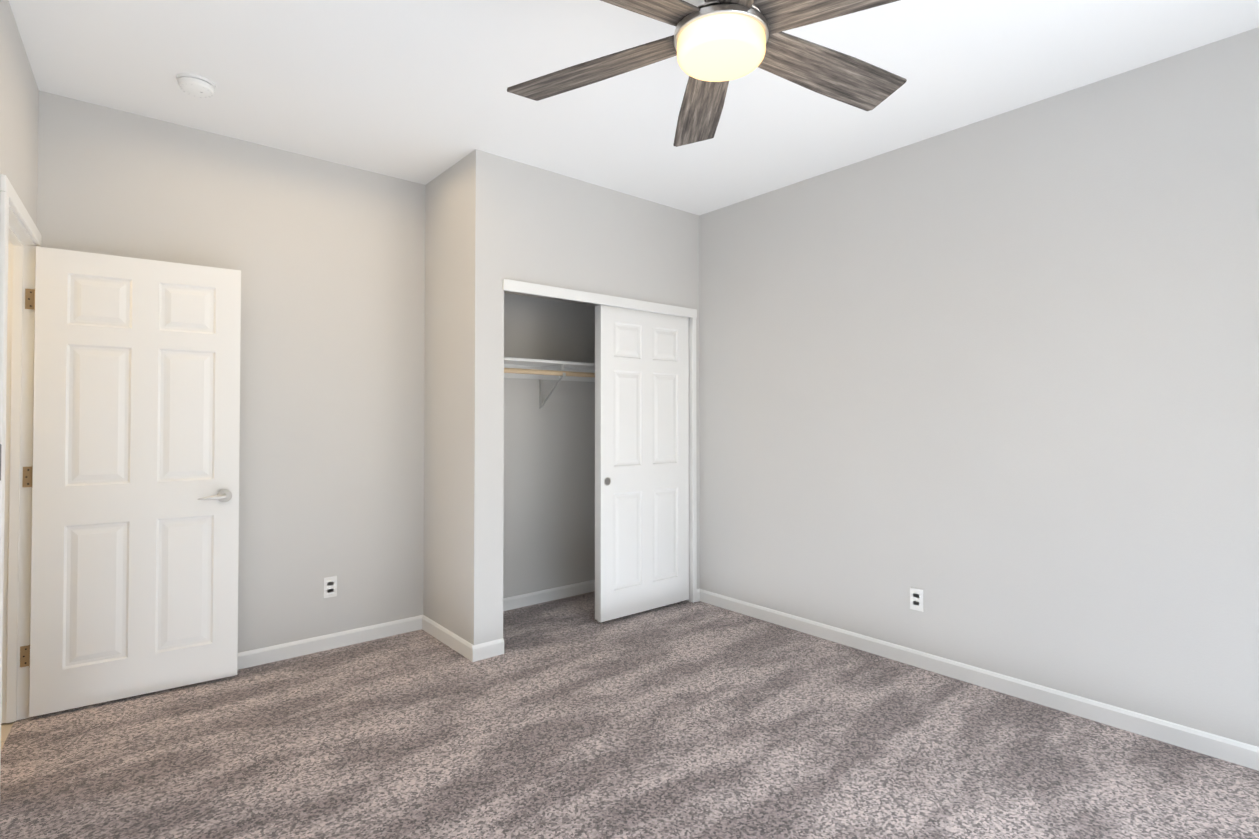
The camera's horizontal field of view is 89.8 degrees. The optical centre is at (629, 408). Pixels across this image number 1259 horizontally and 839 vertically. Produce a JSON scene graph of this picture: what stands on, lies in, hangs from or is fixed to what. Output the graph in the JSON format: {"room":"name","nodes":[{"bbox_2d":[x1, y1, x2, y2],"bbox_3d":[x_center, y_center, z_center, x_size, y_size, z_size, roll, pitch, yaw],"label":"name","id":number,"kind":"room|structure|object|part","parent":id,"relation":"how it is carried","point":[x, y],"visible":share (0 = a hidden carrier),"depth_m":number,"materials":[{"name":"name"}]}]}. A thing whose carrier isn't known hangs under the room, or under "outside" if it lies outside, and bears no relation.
{"room":"empty bedroom","nodes":[
{"label":"empty bedroom","id":0,"kind":"room"},
{"bbox_2d":[1,722,13,749],"bbox_3d":[-2.776,1.362,1.870,1.233,0.052,3.228,1,-1,-37],"label":"floor","id":1,"kind":"structure","parent":0,"point":[5,729],"depth_m":2.64,"materials":[{"name":"wood"}]},
{"bbox_2d":[0,0,38,226],"bbox_3d":[-1.080,-0.070,0.656,0.114,2.760,5.508,1,-1,-37],"label":"wall","id":2,"kind":"structure","parent":0,"point":[19,104],"depth_m":2.38,"materials":[{"name":"paint"}]},
{"bbox_2d":[0,174,41,769],"bbox_3d":[-2.407,0.278,2.412,0.131,2.117,0.870,1,-1,-37],"label":"door frame","id":3,"kind":"structure","parent":2,"relation":"attached to","point":[18,496],"depth_m":2.72,"materials":[{"name":"white wood"}]},
{"bbox_2d":[0,444,1,480],"bbox_3d":[-2.046,0.179,2.038,0.022,0.128,0.056,1,-1,-37],"label":"strike plate","id":4,"kind":"object","parent":3,"relation":"attached to","point":[0,462],"visible":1,"depth_m":2.05,"materials":[{"name":"silver metal"}]},
{"bbox_3d":[-2.615,0.296,2.748,0.036,1.639,0.004,1,-1,-38],"label":"door hinge leaf trim","id":5,"kind":"part","parent":3,"relation":"part of","materials":[{"name":"white wood"}]},
{"bbox_2d":[29,246,240,716],"bbox_3d":[-2.288,0.314,2.969,0.770,2.032,0.046,1,-1,-36],"label":"door","id":6,"kind":"structure","parent":2,"relation":"in","point":[135,541],"depth_m":2.93,"materials":[{"name":"white wood"}]},
{"bbox_2d":[197,489,240,501],"bbox_3d":[-2.041,0.432,3.141,0.184,0.064,0.153,1,-1,-36],"label":"door handle","id":7,"kind":"object","parent":6,"relation":"attached to","point":[224,495],"depth_m":3.12,"materials":[{"name":"silver metal"}]},
{"bbox_2d":[0,707,78,838],"bbox_3d":[-0.714,1.343,0.841,0.809,0.060,5.394,1,-1,-37],"label":"floor strip","id":8,"kind":"object","parent":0,"point":[38,768],"visible":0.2,"depth_m":2.29,"materials":[{"name":"grey carpet"}]},
{"bbox_2d":[37,91,594,652],"bbox_3d":[-1.323,-0.021,3.968,3.743,2.760,0.114,1,-1,-40],"label":"wall","id":9,"kind":"structure","parent":0,"point":[325,259],"depth_m":3.56,"materials":[{"name":"paint"}]},
{"bbox_2d":[237,615,420,669],"bbox_3d":[-1.950,1.309,3.338,1.769,0.083,0.013,1,-1,-40],"label":"baseboard","id":10,"kind":"structure","parent":9,"relation":"attached to","point":[260,656],"depth_m":3.54,"materials":[{"name":"white wood"}]},
{"bbox_2d":[323,576,336,597],"bbox_3d":[-1.689,1.006,3.566,0.070,0.114,0.007,1,-1,-40],"label":"electrical outlet","id":11,"kind":"object","parent":9,"relation":"attached to","point":[330,586],"visible":1,"depth_m":3.56,"materials":[{"name":"white plastic"}]},
{"bbox_2d":[503,580,594,610],"bbox_3d":[-0.562,1.326,4.506,1.632,0.083,0.013,1,-1,-40],"label":"baseboard","id":12,"kind":"structure","parent":9,"relation":"attached to","point":[509,603],"depth_m":4.48,"materials":[{"name":"white wood"}]},
{"bbox_2d":[504,357,594,408],"bbox_3d":[-0.468,-0.158,4.417,1.632,0.318,0.305,1,-1,-40],"label":"shelf","id":13,"kind":"object","parent":9,"relation":"attached to","point":[524,368],"visible":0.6,"depth_m":4.35,"materials":[{"name":"white"}]},
{"bbox_2d":[423,156,465,638],"bbox_3d":[-1.049,-0.024,3.749,0.114,2.760,0.574,1,-1,-40],"label":"wall","id":14,"kind":"structure","parent":0,"point":[444,412],"depth_m":3.69,"materials":[{"name":"paint"}]},
{"bbox_2d":[421,615,480,661],"bbox_3d":[-1.046,1.313,3.628,0.013,0.083,0.671,1,-1,-40],"label":"baseboard","id":15,"kind":"structure","parent":14,"relation":"attached to","point":[472,652],"depth_m":3.57,"materials":[{"name":"white wood"}]},
{"bbox_2d":[464,149,699,644],"bbox_3d":[-0.203,-0.020,4.012,1.746,2.760,0.114,1,-1,-40],"label":"wall","id":16,"kind":"structure","parent":0,"point":[530,224],"depth_m":3.59,"materials":[{"name":"paint"}]},
{"bbox_2d":[504,291,599,305],"bbox_3d":[-0.166,-0.675,4.055,1.496,0.028,0.093,1,-1,-40],"label":"trim","id":17,"kind":"structure","parent":16,"relation":"attached to","point":[544,297],"depth_m":3.81,"materials":[{"name":"grey paint"}]},
{"bbox_2d":[595,306,597,619],"bbox_3d":[0.090,0.344,4.284,0.785,2.000,0.035,1,-1,-40],"label":"closet doors","id":18,"kind":"structure","parent":16,"relation":"in","point":[596,390],"depth_m":4.03,"materials":[{"name":"white wood"}]},
{"bbox_2d":[502,279,696,317],"bbox_3d":[-0.114,-0.684,4.009,1.540,0.062,0.019,1,-1,-40],"label":"trim","id":19,"kind":"structure","parent":16,"relation":"attached to","point":[549,291],"depth_m":3.91,"materials":[{"name":"white wood"}]},
{"bbox_2d":[604,477,610,485],"bbox_3d":[-0.140,0.460,4.005,0.054,0.054,0.003,1,-1,-40],"label":"door pull","id":20,"kind":"object","parent":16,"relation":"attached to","point":[607,481],"visible":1,"depth_m":4.00,"materials":[{"name":"grey metal"}]},
{"bbox_2d":[597,305,688,621],"bbox_3d":[0.109,0.344,4.241,0.785,2.000,0.035,1,-1,-40],"label":"closet doors","id":21,"kind":"structure","parent":16,"relation":"in","point":[643,466],"depth_m":4.20,"materials":[{"name":"white wood"}]},
{"bbox_2d":[686,318,696,602],"bbox_3d":[0.427,0.361,4.519,0.036,2.013,0.112,1,-1,-40],"label":"trim","id":22,"kind":"structure","parent":16,"relation":"attached to","point":[692,484],"depth_m":4.48,"materials":[{"name":"white wood"}]},
{"bbox_2d":[8,0,1258,214],"bbox_3d":[0.190,-1.484,1.738,4.329,0.100,5.508,1,-1,-40],"label":"ceiling","id":23,"kind":"structure","parent":0,"point":[414,90],"depth_m":2.69,"materials":[{"name":"paint"}]},
{"bbox_2d":[176,73,215,96],"bbox_3d":[-1.881,-1.397,2.743,0.144,0.045,0.144,1,-1,-40],"label":"smoke detector","id":24,"kind":"object","parent":23,"relation":"attached to","point":[195,85],"visible":1,"depth_m":2.71,"materials":[{"name":"white plastic"}]},
{"bbox_2d":[507,0,906,146],"bbox_3d":[0.241,-1.175,1.672,1.356,0.520,1.300,1,-1,-40],"label":"ceiling fan","id":25,"kind":"object","parent":23,"relation":"hanging from","point":[714,46],"visible":1,"depth_m":1.75,"materials":[{"name":"brown wood"}]},
{"bbox_3d":[-0.090,-0.996,1.857,0.592,0.008,0.152,0,11,30],"label":"blade","id":26,"kind":"part","parent":25,"relation":"part of","materials":[{"name":"brown wood"}]},
{"bbox_3d":[-0.087,-1.002,1.477,0.592,0.008,0.152,1,11,-30],"label":"blade","id":27,"kind":"part","parent":25,"relation":"part of","materials":[{"name":"brown wood"}]},
{"bbox_3d":[0.239,-0.993,2.050,0.152,0.008,0.592,-12,-1,-1],"label":"blade","id":28,"kind":"part","parent":25,"relation":"part of","materials":[{"name":"brown wood"}]},
{"bbox_3d":[0.241,-1.203,1.672,0.248,0.464,0.248,1,-1,-40],"label":"motor","id":29,"kind":"part","parent":25,"relation":"part of","materials":[{"name":"white glass"}]},
{"bbox_3d":[0.241,-0.944,1.669,0.232,0.058,0.232,1,-1,-40],"label":"glass","id":30,"kind":"part","parent":25,"relation":"part of","materials":[{"name":"white glass"}]},
{"bbox_3d":[0.244,-1.005,1.288,0.152,0.008,0.592,12,-1,0],"label":"blade","id":31,"kind":"part","parent":25,"relation":"part of","materials":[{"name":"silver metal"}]},
{"bbox_3d":[0.573,-1.002,1.481,0.592,0.008,0.152,-1,-13,30],"label":"blade","id":32,"kind":"part","parent":25,"relation":"part of","materials":[{"name":"brown wood"}]},
{"bbox_3d":[0.570,-0.996,1.862,0.592,0.008,0.152,1,-13,-30],"label":"blade","id":33,"kind":"part","parent":25,"relation":"part of","materials":[{"name":"brown wood"}]},
{"bbox_2d":[71,591,1258,838],"bbox_3d":[0.521,1.360,1.974,3.465,0.060,5.508,1,-1,-40],"label":"floor carpet","id":34,"kind":"object","parent":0,"point":[569,717],"visible":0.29,"depth_m":2.46,"materials":[{"name":"grey carpet"}]},
{"bbox_2d":[699,27,1258,746],"bbox_3d":[1.839,-0.035,3.030,0.114,2.760,5.394,1,-1,-40],"label":"wall","id":35,"kind":"structure","parent":0,"point":[989,387],"depth_m":2.95,"materials":[{"name":"paint"}]},
{"bbox_2d":[910,587,922,611],"bbox_3d":[1.506,1.001,3.316,0.007,0.114,0.070,1,-1,-40],"label":"electrical outlet","id":36,"kind":"object","parent":35,"relation":"attached to","point":[916,598],"visible":1,"depth_m":3.31,"materials":[{"name":"white plastic"}]},
{"bbox_2d":[697,589,1258,770],"bbox_3d":[1.967,1.300,2.743,0.035,0.083,4.592,1,-1,-40],"label":"baseboard","id":37,"kind":"structure","parent":35,"relation":"attached to","point":[1221,747],"depth_m":2.93,"materials":[{"name":"white wood"}]}
]}

